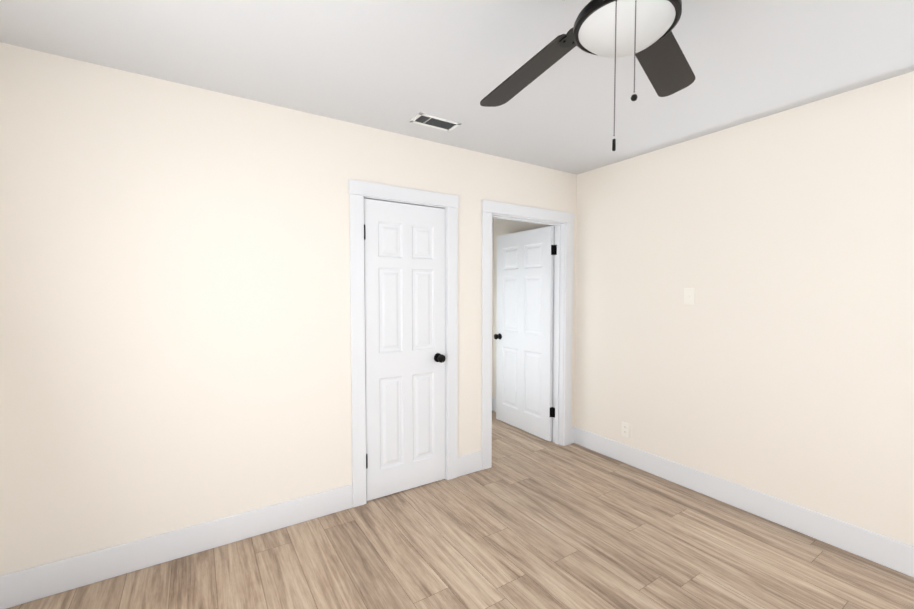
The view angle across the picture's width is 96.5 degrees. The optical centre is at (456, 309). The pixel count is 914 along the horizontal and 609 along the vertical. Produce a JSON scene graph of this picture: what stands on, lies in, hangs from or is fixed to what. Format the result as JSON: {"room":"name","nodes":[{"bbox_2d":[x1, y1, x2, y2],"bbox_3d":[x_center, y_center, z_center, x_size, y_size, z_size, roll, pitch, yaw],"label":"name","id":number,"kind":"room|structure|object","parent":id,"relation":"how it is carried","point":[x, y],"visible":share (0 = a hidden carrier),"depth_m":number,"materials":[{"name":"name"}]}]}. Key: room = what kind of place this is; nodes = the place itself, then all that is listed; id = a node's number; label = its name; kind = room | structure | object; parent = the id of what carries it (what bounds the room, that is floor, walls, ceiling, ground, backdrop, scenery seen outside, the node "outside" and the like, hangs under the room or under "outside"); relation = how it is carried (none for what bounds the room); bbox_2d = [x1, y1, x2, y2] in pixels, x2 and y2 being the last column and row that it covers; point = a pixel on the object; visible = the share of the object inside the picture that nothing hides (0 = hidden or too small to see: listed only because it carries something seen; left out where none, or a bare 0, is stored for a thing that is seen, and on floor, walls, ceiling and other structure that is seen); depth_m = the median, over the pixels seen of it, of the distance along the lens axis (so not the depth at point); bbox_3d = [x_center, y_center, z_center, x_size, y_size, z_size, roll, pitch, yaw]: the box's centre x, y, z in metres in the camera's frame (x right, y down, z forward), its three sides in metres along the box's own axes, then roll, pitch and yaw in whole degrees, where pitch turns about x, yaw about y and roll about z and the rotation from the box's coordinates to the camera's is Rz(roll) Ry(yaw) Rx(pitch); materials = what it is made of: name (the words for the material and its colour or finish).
{"room":"empty bedroom","nodes":[
{"label":"empty bedroom","id":0,"kind":"room"},
{"bbox_2d":[0,42,576,575],"bbox_3d":[-0.529,0.051,2.749,3.988,2.440,0.120,-2,3,-33],"label":"wall","id":1,"kind":"structure","parent":0,"point":[174,312],"depth_m":2.09,"materials":[{"name":"white paint"}]},
{"bbox_2d":[0,484,352,608],"bbox_3d":[-1.358,1.220,2.183,1.630,0.150,0.014,-2,3,-33],"label":"baseboard","id":2,"kind":"structure","parent":1,"relation":"attached to","point":[38,582],"depth_m":2.08,"materials":[{"name":"white paint"}]},
{"bbox_2d":[348,179,458,507],"bbox_3d":[-0.372,0.262,2.859,0.648,2.009,0.122,-2,3,-33],"label":"door frame","id":3,"kind":"structure","parent":1,"relation":"in","point":[388,200],"depth_m":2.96,"materials":[{"name":"white paint"}]},
{"bbox_2d":[364,198,445,500],"bbox_3d":[-0.334,0.274,2.793,0.612,1.975,0.104,-2,3,-33],"label":"closet door","id":4,"kind":"structure","parent":1,"relation":"in","point":[404,265],"depth_m":2.80,"materials":[{"name":"white paint"}]},
{"bbox_2d":[458,451,481,476],"bbox_3d":[0.097,1.181,3.119,0.228,0.150,0.014,-2,3,-33],"label":"baseboard","id":5,"kind":"structure","parent":1,"relation":"attached to","point":[470,463],"depth_m":3.11,"materials":[{"name":"white paint"}]},
{"bbox_2d":[494,226,556,440],"bbox_3d":[0.670,0.222,4.060,0.173,1.975,0.846,-2,3,-33],"label":"hall door","id":6,"kind":"structure","parent":1,"relation":"in","point":[523,336],"depth_m":4.01,"materials":[{"name":"white paint"}]},
{"bbox_2d":[481,200,573,469],"bbox_3d":[0.578,0.198,3.469,1.010,2.086,0.162,-2,3,-33],"label":"door frame","id":7,"kind":"structure","parent":1,"relation":"attached to","point":[489,207],"depth_m":3.61,"materials":[{"name":"white paint"}]},
{"bbox_2d":[571,427,573,443],"bbox_3d":[1.059,1.156,3.738,0.056,0.150,0.014,-2,3,-33],"label":"baseboard","id":8,"kind":"structure","parent":1,"relation":"attached to","point":[572,434],"depth_m":3.73,"materials":[{"name":"white paint"}]},
{"bbox_2d":[0,0,913,174],"bbox_3d":[0.152,-1.156,1.670,4.218,0.060,5.288,-2,3,-33],"label":"ceiling","id":9,"kind":"structure","parent":0,"point":[395,66],"depth_m":1.85,"materials":[{"name":"white paint"}]},
{"bbox_2d":[409,112,460,131],"bbox_3d":[-0.134,-1.158,2.533,0.290,0.007,0.145,-2,3,-33],"label":"ceiling vent","id":10,"kind":"object","parent":9,"relation":"in","point":[420,118],"visible":1,"depth_m":2.52,"materials":[{"name":"white metal"}]},
{"bbox_2d":[480,0,694,150],"bbox_3d":[0.460,-0.761,1.215,1.274,0.692,1.223,-2,3,-33],"label":"ceiling fan","id":11,"kind":"object","parent":9,"relation":"attached to","point":[641,30],"visible":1,"depth_m":1.20,"materials":[{"name":"black metal"}]},
{"bbox_2d":[6,411,913,608],"bbox_3d":[0.152,1.342,1.772,4.218,0.060,5.288,-2,3,-33],"label":"floor","id":12,"kind":"structure","parent":0,"point":[526,520],"depth_m":2.12,"materials":[{"name":"wood"}]},
{"bbox_2d":[492,218,492,397],"bbox_3d":[-0.532,-0.009,4.197,2.422,2.440,0.120,-2,3,-33],"label":"wall","id":13,"kind":"structure","parent":0,"point":[492,307],"depth_m":4.74,"materials":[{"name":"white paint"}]},
{"bbox_2d":[493,71,913,545],"bbox_3d":[1.765,0.050,2.759,0.120,2.440,5.028,-2,3,-33],"label":"wall","id":14,"kind":"structure","parent":0,"point":[776,360],"depth_m":2.46,"materials":[{"name":"white paint"}]},
{"bbox_2d":[492,398,495,411],"bbox_3d":[0.710,1.133,4.318,0.014,0.150,1.100,-2,3,-33],"label":"baseboard","id":15,"kind":"structure","parent":14,"relation":"attached to","point":[493,404],"depth_m":4.74,"materials":[{"name":"white paint"}]},
{"bbox_2d":[622,422,629,437],"bbox_3d":[1.365,0.979,3.301,0.008,0.116,0.072,-2,3,-33],"label":"electrical outlet plate","id":16,"kind":"object","parent":14,"relation":"attached to","point":[625,429],"visible":1,"depth_m":3.29,"materials":[{"name":"white plastic"}]},
{"bbox_2d":[684,288,694,304],"bbox_3d":[1.620,-0.089,2.851,0.018,0.116,0.072,-2,3,-33],"label":"switch plate","id":17,"kind":"object","parent":14,"relation":"attached to","point":[689,296],"visible":1,"depth_m":2.85,"materials":[{"name":"white plastic"}]},
{"bbox_2d":[574,427,913,576],"bbox_3d":[2.039,1.217,2.257,0.014,0.150,3.568,-2,3,-33],"label":"baseboard","id":18,"kind":"structure","parent":14,"relation":"attached to","point":[893,554],"depth_m":2.47,"materials":[{"name":"white paint"}]}
]}

